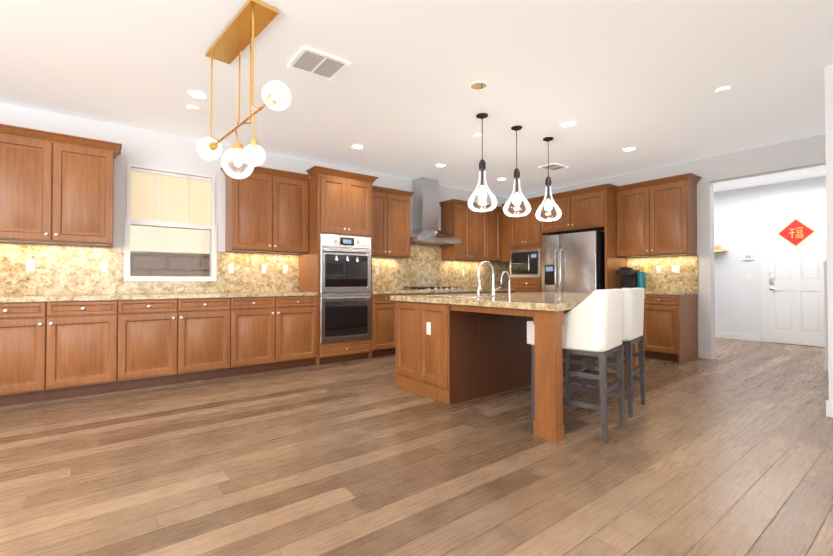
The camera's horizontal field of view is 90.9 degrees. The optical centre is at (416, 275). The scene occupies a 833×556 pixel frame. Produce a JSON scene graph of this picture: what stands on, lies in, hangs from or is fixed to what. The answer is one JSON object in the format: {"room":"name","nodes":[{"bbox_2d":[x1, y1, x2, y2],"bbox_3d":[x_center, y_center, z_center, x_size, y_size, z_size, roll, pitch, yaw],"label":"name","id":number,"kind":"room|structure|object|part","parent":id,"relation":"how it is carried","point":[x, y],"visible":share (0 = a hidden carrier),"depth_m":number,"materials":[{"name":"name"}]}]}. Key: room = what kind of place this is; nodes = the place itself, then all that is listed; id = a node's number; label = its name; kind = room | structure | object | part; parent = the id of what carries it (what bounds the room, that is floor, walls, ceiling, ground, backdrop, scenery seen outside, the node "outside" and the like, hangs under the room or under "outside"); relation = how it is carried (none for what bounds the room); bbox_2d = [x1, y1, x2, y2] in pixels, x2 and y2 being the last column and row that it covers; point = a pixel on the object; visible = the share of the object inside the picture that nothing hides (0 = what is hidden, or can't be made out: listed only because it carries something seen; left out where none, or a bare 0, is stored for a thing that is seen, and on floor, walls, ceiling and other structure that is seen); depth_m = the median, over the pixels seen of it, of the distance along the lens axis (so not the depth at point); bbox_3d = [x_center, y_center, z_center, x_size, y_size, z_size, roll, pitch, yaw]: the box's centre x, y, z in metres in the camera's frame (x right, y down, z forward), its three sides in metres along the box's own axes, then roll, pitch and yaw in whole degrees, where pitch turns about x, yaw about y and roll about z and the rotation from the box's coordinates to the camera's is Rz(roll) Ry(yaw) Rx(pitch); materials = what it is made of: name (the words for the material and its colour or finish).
{"room":"kitchen","nodes":[
{"label":"kitchen","id":0,"kind":"room"},
{"bbox_2d":[0,103,508,295],"bbox_3d":[-2.527,-0.247,4.929,11.195,2.700,0.150,1,-1,-37],"label":"wall","id":1,"kind":"structure","parent":0,"point":[140,147],"depth_m":4.58,"materials":[{"name":"white paint"}]},
{"bbox_2d":[0,124,115,246],"bbox_3d":[-3.452,-0.815,3.902,0.910,0.990,0.358,1,-1,-37],"label":"upper cabinet","id":2,"kind":"object","parent":1,"relation":"attached to","point":[56,188],"depth_m":3.79,"materials":[{"name":"brown wood"}]},
{"bbox_2d":[124,164,216,280],"bbox_3d":[-2.789,-0.570,4.690,0.905,1.260,0.118,1,-1,-37],"label":"window","id":3,"kind":"structure","parent":1,"relation":"in","point":[129,222],"depth_m":4.63,"materials":[{"name":"white"}]},
{"bbox_2d":[131,167,210,224],"bbox_3d":[-2.789,-0.894,4.693,0.789,0.561,0.040,1,-1,-37],"label":"window blind","id":4,"kind":"object","parent":3,"relation":"attached to","point":[170,176],"visible":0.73,"depth_m":4.67,"materials":[{"name":"beige fabric"}]},
{"bbox_2d":[0,243,508,295],"bbox_3d":[-1.654,-0.169,5.489,8.786,0.746,0.016,1,-1,-37],"label":"backsplash","id":5,"kind":"structure","parent":1,"relation":"attached to","point":[66,270],"depth_m":4.90,"materials":[{"name":"stone"}]},
{"bbox_2d":[26,259,34,270],"bbox_3d":[-3.686,-0.105,3.917,0.057,0.114,0.008,1,-1,-37],"label":"electrical outlet","id":6,"kind":"object","parent":5,"relation":"attached to","point":[30,264],"visible":1,"depth_m":3.92,"materials":[{"name":"white plastic"}]},
{"bbox_2d":[101,261,107,271],"bbox_3d":[-3.243,-0.101,4.256,0.057,0.114,0.008,1,-1,-37],"label":"electrical outlet","id":7,"kind":"object","parent":5,"relation":"attached to","point":[104,266],"visible":1,"depth_m":4.25,"materials":[{"name":"white plastic"}]},
{"bbox_2d":[229,264,233,272],"bbox_3d":[-2.262,-0.091,5.007,0.057,0.114,0.008,1,-1,-37],"label":"electrical outlet","id":8,"kind":"object","parent":5,"relation":"attached to","point":[231,268],"visible":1,"depth_m":5.00,"materials":[{"name":"white plastic"}]},
{"bbox_2d":[262,265,266,273],"bbox_3d":[-1.948,-0.088,5.247,0.057,0.114,0.008,1,-1,-37],"label":"electrical outlet","id":9,"kind":"object","parent":5,"relation":"attached to","point":[264,269],"visible":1,"depth_m":5.25,"materials":[{"name":"white plastic"}]},
{"bbox_2d":[283,265,287,273],"bbox_3d":[-1.730,-0.086,5.414,0.057,0.114,0.008,1,-1,-37],"label":"electrical outlet","id":10,"kind":"object","parent":5,"relation":"attached to","point":[285,269],"visible":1,"depth_m":5.41,"materials":[{"name":"white plastic"}]},
{"bbox_2d":[375,267,378,274],"bbox_3d":[-0.604,-0.075,6.276,0.057,0.114,0.008,1,-1,-37],"label":"electrical outlet","id":11,"kind":"object","parent":5,"relation":"attached to","point":[376,270],"visible":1,"depth_m":6.27,"materials":[{"name":"white plastic"}]},
{"bbox_2d":[220,162,309,254],"bbox_3d":[-1.867,-0.794,5.097,0.981,1.002,0.387,1,-1,-37],"label":"upper cabinet","id":12,"kind":"object","parent":1,"relation":"attached to","point":[266,210],"visible":0.96,"depth_m":4.96,"materials":[{"name":"brown wood"}]},
{"bbox_2d":[372,185,414,258],"bbox_3d":[-0.498,-0.780,6.152,0.899,1.002,0.375,1,-1,-37],"label":"upper cabinet","id":13,"kind":"object","parent":1,"relation":"attached to","point":[391,223],"visible":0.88,"depth_m":6.06,"materials":[{"name":"brown wood"}]},
{"bbox_2d":[411,177,460,244],"bbox_3d":[0.217,-1.049,6.624,0.894,1.047,0.506,1,-1,-37],"label":"range hood","id":14,"kind":"object","parent":1,"relation":"attached to","point":[425,230],"visible":0.98,"depth_m":6.59,"materials":[{"name":"silver metal"}]},
{"bbox_2d":[439,199,502,261],"bbox_3d":[0.983,-0.766,7.286,1.220,1.002,0.375,1,-1,-37],"label":"upper cabinet","id":15,"kind":"object","parent":1,"relation":"attached to","point":[478,234],"visible":0.98,"depth_m":7.08,"materials":[{"name":"brown wood"}]},
{"bbox_2d":[0,337,832,555],"bbox_3d":[1.340,1.096,2.044,13.850,0.060,9.505,1,-1,-37],"label":"floor","id":16,"kind":"structure","parent":0,"point":[728,451],"depth_m":2.28,"materials":[{"name":"brown wood"}]},
{"bbox_2d":[0,299,119,405],"bbox_3d":[-3.370,0.656,3.764,0.994,0.864,0.648,1,-1,-37],"label":"base cabinet","id":17,"kind":"object","parent":16,"relation":"on","point":[57,346],"depth_m":3.58,"materials":[{"name":"brown wood"}]},
{"bbox_2d":[0,291,317,298],"bbox_3d":[-3.175,0.206,3.922,4.472,0.040,0.643,1,-1,-37],"label":"countertop","id":18,"kind":"structure","parent":17,"relation":"on","point":[170,295],"depth_m":3.97,"materials":[{"name":"beige stone"}]},
{"bbox_2d":[120,295,231,389],"bbox_3d":[-2.583,0.663,4.366,0.987,0.864,0.648,1,-1,-37],"label":"base cabinet","id":19,"kind":"object","parent":16,"relation":"on","point":[163,341],"depth_m":4.11,"materials":[{"name":"brown wood"}]},
{"bbox_2d":[232,295,317,375],"bbox_3d":[-1.794,0.671,4.969,1.000,0.864,0.648,1,-1,-37],"label":"base cabinet","id":20,"kind":"object","parent":16,"relation":"on","point":[270,332],"depth_m":4.70,"materials":[{"name":"brown wood"}]},
{"bbox_2d":[299,166,378,365],"bbox_3d":[-1.076,-0.112,5.511,0.908,2.445,0.677,1,-1,-37],"label":"tall cabinet","id":21,"kind":"object","parent":16,"relation":"on","point":[339,202],"visible":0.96,"depth_m":5.24,"materials":[{"name":"brown wood"}]},
{"bbox_2d":[320,234,370,343],"bbox_3d":[-1.046,0.162,5.468,0.718,1.365,0.626,1,-1,-37],"label":"double wall oven","id":22,"kind":"object","parent":21,"relation":"in","point":[345,287],"visible":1,"depth_m":5.24,"materials":[{"name":"silver metal"}]},
{"bbox_2d":[372,292,399,356],"bbox_3d":[-0.604,0.683,5.880,0.422,0.864,0.648,1,-1,-37],"label":"base cabinet","id":23,"kind":"object","parent":16,"relation":"on","point":[383,324],"depth_m":5.62,"materials":[{"name":"brown wood"}]},
{"bbox_2d":[372,288,514,291],"bbox_3d":[0.633,0.243,6.836,3.542,0.040,0.643,1,-1,-37],"label":"countertop","id":24,"kind":"structure","parent":23,"relation":"on","point":[483,289],"depth_m":6.41,"materials":[{"name":"beige stone"}]},
{"bbox_2d":[400,287,461,289],"bbox_3d":[0.250,0.198,6.564,0.900,0.040,0.500,1,-1,-37],"label":"gas cooktop","id":25,"kind":"object","parent":24,"relation":"in","point":[434,288],"visible":1,"depth_m":6.38,"materials":[{"name":"silver metal"}]},
{"bbox_2d":[400,292,423,294],"bbox_3d":[-0.266,0.686,6.139,0.430,0.864,0.648,1,-1,-37],"label":"base cabinet","id":26,"kind":"object","parent":16,"relation":"on","point":[401,293],"depth_m":5.91,"materials":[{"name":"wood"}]},
{"bbox_2d":[424,292,467,294],"bbox_3d":[0.262,0.691,6.543,0.900,0.864,0.648,1,-1,-37],"label":"base cabinet","id":27,"kind":"object","parent":16,"relation":"on","point":[425,293],"depth_m":6.26,"materials":[{"name":"brown wood"}]},
{"bbox_2d":[393,300,594,404],"bbox_3d":[0.950,0.673,4.483,2.348,0.849,0.815,1,-1,-37],"label":"base cabinet","id":28,"kind":"object","parent":16,"relation":"on","point":[450,350],"depth_m":3.66,"materials":[{"name":"brown wood"}]},
{"bbox_2d":[390,292,644,311],"bbox_3d":[1.267,0.220,4.075,2.410,0.047,1.900,1,-1,-37],"label":"countertop","id":29,"kind":"structure","parent":28,"relation":"on","point":[532,301],"depth_m":3.26,"materials":[{"name":"beige stone"}]},
{"bbox_2d":[425,295,503,297],"bbox_3d":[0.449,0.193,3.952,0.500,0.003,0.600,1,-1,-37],"label":"sink basin","id":30,"kind":"object","parent":29,"relation":"in","point":[467,296],"visible":0.98,"depth_m":3.85,"materials":[{"name":"silver metal"}]},
{"bbox_2d":[477,261,500,294],"bbox_3d":[0.729,0.021,4.127,0.257,0.351,0.119,1,-1,-37],"label":"faucet","id":31,"kind":"object","parent":29,"relation":"on","point":[493,278],"visible":1,"depth_m":4.17,"materials":[{"name":"silver metal"}]},
{"bbox_2d":[501,271,510,295],"bbox_3d":[0.873,0.072,4.014,0.141,0.246,0.029,1,-1,-37],"label":"filter faucet","id":32,"kind":"object","parent":29,"relation":"on","point":[509,293],"visible":1,"depth_m":4.04,"materials":[{"name":"silver metal"}]},
{"bbox_2d":[501,197,552,292],"bbox_3d":[2.043,-0.089,7.355,0.677,2.445,0.886,1,-1,-37],"label":"tall cabinet","id":33,"kind":"object","parent":16,"relation":"on","point":[522,232],"visible":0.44,"depth_m":7.14,"materials":[{"name":"brown wood"}]},
{"bbox_2d":[510,248,540,277],"bbox_3d":[2.052,-0.217,7.245,0.548,0.496,0.654,1,-1,-37],"label":"built-in microwave","id":34,"kind":"object","parent":33,"relation":"in","point":[525,263],"visible":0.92,"depth_m":7.07,"materials":[{"name":"silver metal"}]},
{"bbox_2d":[541,230,604,292],"bbox_3d":[2.587,0.231,6.558,0.745,1.785,0.950,1,-1,-37],"label":"refrigerator","id":35,"kind":"object","parent":16,"relation":"on","point":[573,262],"visible":0.46,"depth_m":6.28,"materials":[{"name":"silver metal"}]},
{"bbox_2d":[527,289,624,443],"bbox_3d":[1.159,0.585,2.969,0.544,0.985,0.518,-1,-1,41],"label":"stool","id":36,"kind":"object","parent":16,"relation":"on","point":[593,324],"visible":0.75,"depth_m":2.73,"materials":[{"name":"white leather"}]},
{"bbox_2d":[565,288,644,417],"bbox_3d":[1.584,0.592,3.465,0.544,0.985,0.518,-1,-1,41],"label":"stool","id":37,"kind":"object","parent":16,"relation":"on","point":[633,310],"visible":0.42,"depth_m":3.28,"materials":[{"name":"white leather"}]},
{"bbox_2d":[604,191,626,288],"bbox_3d":[3.001,-0.057,6.153,0.615,2.352,0.033,1,-1,-37],"label":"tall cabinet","id":38,"kind":"object","parent":16,"relation":"on","point":[613,264],"visible":0.36,"depth_m":6.04,"materials":[{"name":"brown wood"}]},
{"bbox_2d":[642,290,698,362],"bbox_3d":[3.287,0.661,5.744,0.649,0.905,0.948,1,-1,-37],"label":"base cabinet","id":39,"kind":"object","parent":16,"relation":"on","point":[670,327],"visible":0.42,"depth_m":5.36,"materials":[{"name":"brown wood"}]},
{"bbox_2d":[616,267,645,288],"bbox_3d":[3.161,0.038,6.005,0.310,0.345,0.320,1,-1,-37],"label":"coffee maker","id":40,"kind":"object","parent":39,"relation":"on","point":[631,278],"visible":0.79,"depth_m":5.98,"materials":[{"name":"black plastic"}]},
{"bbox_2d":[822,259,827,370],"bbox_3d":[4.808,0.451,4.761,0.120,1.300,0.120,1,-1,-37],"label":"newel post","id":41,"kind":"object","parent":16,"relation":"on","point":[824,263],"visible":0.47,"depth_m":4.76,"materials":[{"name":"white wood"}]},
{"bbox_2d":[0,0,832,197],"bbox_3d":[1.340,-1.664,2.079,13.850,0.060,9.505,1,-1,-37],"label":"ceiling","id":42,"kind":"structure","parent":0,"point":[398,97],"depth_m":3.36,"materials":[{"name":"white paint"}]},
{"bbox_2d":[187,105,199,111],"bbox_3d":[-2.132,-1.595,3.918,0.108,0.030,0.110,1,-1,-37],"label":"smoke detector","id":43,"kind":"object","parent":42,"relation":"attached to","point":[192,108],"visible":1,"depth_m":3.89,"materials":[{"name":"white plastic"}]},
{"bbox_2d":[187,90,208,99],"bbox_3d":[-1.947,-1.610,3.653,0.176,0.006,0.176,1,-1,-37],"label":"recessed light","id":44,"kind":"object","parent":42,"relation":"in","point":[200,95],"visible":1,"depth_m":3.65,"materials":[{"name":"white"}]},
{"bbox_2d":[196,0,291,178],"bbox_3d":[-1.193,-1.135,2.738,0.202,0.978,1.320,1,-1,-45],"label":"chandelier","id":45,"kind":"object","parent":42,"relation":"hanging from","point":[250,21],"visible":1,"depth_m":2.68,"materials":[{"name":"gold metal"}]},
{"bbox_2d":[287,46,350,80],"bbox_3d":[-0.748,-1.613,3.134,0.373,0.013,0.340,1,-1,-37],"label":"ceiling vent","id":46,"kind":"object","parent":42,"relation":"in","point":[313,62],"visible":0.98,"depth_m":3.12,"materials":[{"name":"white metal"}]},
{"bbox_2d":[350,144,364,148],"bbox_3d":[-0.727,-1.592,5.056,0.176,0.006,0.176,1,-1,-37],"label":"recessed light","id":47,"kind":"object","parent":42,"relation":"in","point":[356,146],"visible":1,"depth_m":5.04,"materials":[{"name":"white"}]},
{"bbox_2d":[435,164,446,166],"bbox_3d":[0.346,-1.582,5.875,0.176,0.006,0.176,1,-1,-37],"label":"recessed light","id":48,"kind":"object","parent":42,"relation":"in","point":[440,165],"visible":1,"depth_m":5.87,"materials":[{"name":"white plastic"}]},
{"bbox_2d":[473,133,481,138],"bbox_3d":[0.699,-1.585,4.661,0.108,0.030,0.110,1,-1,-37],"label":"smoke detector","id":49,"kind":"object","parent":42,"relation":"attached to","point":[477,136],"visible":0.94,"depth_m":4.63,"materials":[{"name":"white plastic"}]},
{"bbox_2d":[468,81,488,90],"bbox_3d":[0.528,-1.612,3.488,0.176,0.006,0.176,1,-1,-37],"label":"recessed light","id":50,"kind":"object","parent":42,"relation":"in","point":[478,86],"visible":1,"depth_m":3.49,"materials":[{"name":"gold"}]},
{"bbox_2d":[468,113,496,211],"bbox_3d":[0.656,-1.132,4.094,0.294,0.949,0.294,1,-1,-37],"label":"pendant light","id":51,"kind":"object","parent":42,"relation":"hanging from","point":[482,193],"visible":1,"depth_m":4.09,"materials":[{"name":"clear glass"}]},
{"bbox_2d":[503,125,530,216],"bbox_3d":[1.081,-1.128,4.419,0.294,0.949,0.294,1,-1,-37],"label":"pendant light","id":52,"kind":"object","parent":42,"relation":"hanging from","point":[517,200],"visible":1,"depth_m":4.42,"materials":[{"name":"clear glass"}]},
{"bbox_2d":[535,137,561,220],"bbox_3d":[1.532,-1.124,4.764,0.294,0.949,0.294,1,-1,-37],"label":"pendant light","id":53,"kind":"object","parent":42,"relation":"hanging from","point":[549,205],"visible":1,"depth_m":4.76,"materials":[{"name":"clear glass"}]},
{"bbox_2d":[538,163,567,170],"bbox_3d":[1.984,-1.577,5.950,0.340,0.013,0.270,1,-1,-37],"label":"ceiling vent","id":54,"kind":"object","parent":42,"relation":"in","point":[554,166],"visible":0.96,"depth_m":5.94,"materials":[{"name":"white metal"}]},
{"bbox_2d":[559,121,576,126],"bbox_3d":[1.599,-1.601,4.327,0.176,0.006,0.176,1,-1,-37],"label":"recessed light","id":55,"kind":"object","parent":42,"relation":"in","point":[568,124],"visible":1,"depth_m":4.33,"materials":[{"name":"white"}]},
{"bbox_2d":[622,147,636,151],"bbox_3d":[2.671,-1.591,5.147,0.176,0.006,0.176,1,-1,-37],"label":"recessed light","id":56,"kind":"object","parent":42,"relation":"in","point":[629,149],"visible":1,"depth_m":5.15,"materials":[{"name":"white"}]},
{"bbox_2d":[715,86,730,94],"bbox_3d":[2.647,-1.599,3.544,0.108,0.030,0.110,1,-1,-37],"label":"recessed light","id":57,"kind":"object","parent":42,"relation":"attached to","point":[722,90],"visible":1,"depth_m":3.52,"materials":[{"name":"white"}]},
{"bbox_2d":[511,134,825,351],"bbox_3d":[3.358,-0.229,6.326,0.150,2.700,4.785,1,-1,-37],"label":"wall","id":58,"kind":"structure","parent":0,"point":[705,254],"depth_m":5.49,"materials":[{"name":"white paint"}]},
{"bbox_2d":[540,183,618,234],"bbox_3d":[2.669,-1.019,6.548,0.677,0.605,1.170,1,-1,-37],"label":"upper cabinet","id":59,"kind":"object","parent":58,"relation":"attached to","point":[582,209],"visible":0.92,"depth_m":6.32,"materials":[{"name":"brown wood"}]},
{"bbox_2d":[616,173,701,257],"bbox_3d":[3.406,-0.807,5.821,0.387,1.047,0.997,1,-1,-37],"label":"upper cabinet","id":60,"kind":"object","parent":58,"relation":"attached to","point":[656,217],"visible":0.98,"depth_m":5.66,"materials":[{"name":"brown wood"}]},
{"bbox_2d":[627,255,698,290],"bbox_3d":[3.540,-0.035,5.946,0.016,0.489,0.944,1,-1,-37],"label":"backsplash","id":61,"kind":"structure","parent":58,"relation":"attached to","point":[684,279],"depth_m":5.85,"materials":[{"name":"stone"}]},
{"bbox_2d":[656,266,660,272],"bbox_3d":[3.517,-0.094,5.956,0.008,0.114,0.057,1,-1,-37],"label":"electrical outlet","id":62,"kind":"object","parent":61,"relation":"attached to","point":[658,268],"visible":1,"depth_m":5.95,"materials":[{"name":"white plastic"}]},
{"bbox_2d":[672,265,679,272],"bbox_3d":[3.652,-0.096,5.779,0.008,0.114,0.100,1,-1,-37],"label":"electrical outlet","id":63,"kind":"object","parent":61,"relation":"attached to","point":[675,268],"visible":1,"depth_m":5.77,"materials":[{"name":"white plastic"}]},
{"bbox_2d":[698,350,716,358],"bbox_3d":[3.492,1.070,6.255,0.033,0.100,1.824,1,-1,-37],"label":"baseboard","id":64,"kind":"structure","parent":58,"relation":"attached to","point":[713,355],"depth_m":5.49,"materials":[{"name":"white wood"}]},
{"bbox_2d":[714,176,825,346],"bbox_3d":[5.472,-0.210,7.850,0.150,2.700,4.935,1,-1,-37],"label":"wall","id":65,"kind":"structure","parent":0,"point":[737,227],"depth_m":7.32,"materials":[{"name":"white paint"}]},
{"bbox_2d":[714,245,726,252],"bbox_3d":[5.520,-0.498,7.541,0.306,0.149,0.320,1,-1,-37],"label":"shelf","id":66,"kind":"object","parent":65,"relation":"attached to","point":[717,248],"visible":0.71,"depth_m":7.47,"materials":[{"name":"brown wood"}]},
{"bbox_2d":[715,332,760,340],"bbox_3d":[5.415,1.089,7.774,0.014,0.100,1.750,1,-1,-37],"label":"baseboard","id":67,"kind":"structure","parent":65,"relation":"attached to","point":[717,334],"depth_m":7.32,"materials":[{"name":"white wood"}]},
{"bbox_2d":[743,254,753,259],"bbox_3d":[5.842,-0.328,7.224,0.021,0.100,0.150,1,-1,-37],"label":"thermostat","id":68,"kind":"object","parent":65,"relation":"attached to","point":[749,257],"visible":1,"depth_m":7.21,"materials":[{"name":"white plastic"}]},
{"bbox_2d":[759,187,825,341],"bbox_3d":[6.224,-0.134,6.715,0.029,2.520,0.930,1,-1,-37],"label":"door frame","id":69,"kind":"structure","parent":65,"relation":"attached to","point":[806,192],"depth_m":7.03,"materials":[{"name":"white"}]},
{"bbox_2d":[766,193,826,346],"bbox_3d":[6.198,-0.088,6.694,0.092,2.412,0.760,1,-1,-37],"label":"door leaf","id":70,"kind":"structure","parent":65,"relation":"in","point":[795,307],"depth_m":6.69,"materials":[{"name":"white wood"}]},
{"bbox_3d":[6.016,0.088,6.899,0.053,0.300,0.130,1,-1,-37],"label":"door handle","id":71,"kind":"part","parent":70,"relation":"part of","materials":[{"name":"silver metal"}]},
{"bbox_2d":[777,218,814,246],"bbox_3d":[6.203,-0.709,6.706,0.002,0.470,0.470,1,-1,-37],"label":"door sign","id":72,"kind":"object","parent":70,"relation":"attached to","point":[795,232],"visible":1,"depth_m":6.71,"materials":[{"name":"red paper"}]},
{"bbox_2d":[825,66,832,400],"bbox_3d":[5.045,-0.252,4.510,4.590,2.700,0.150,1,-1,-37],"label":"wall","id":73,"kind":"structure","parent":0,"point":[829,132],"depth_m":3.16,"materials":[{"name":"white paint"}]},
{"bbox_2d":[826,400,832,416],"bbox_3d":[4.989,1.038,4.554,4.604,0.120,0.014,1,-1,-37],"label":"baseboard","id":74,"kind":"structure","parent":73,"relation":"attached to","point":[829,404],"depth_m":3.15,"materials":[{"name":"white wood"}]},
{"label":"outside","id":75,"kind":"structure","parent":0,"visible":0},
{"bbox_2d":[130,173,209,276],"bbox_3d":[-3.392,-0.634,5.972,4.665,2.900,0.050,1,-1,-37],"label":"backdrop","id":76,"kind":"structure","parent":75,"point":[196,265],"depth_m":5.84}
]}

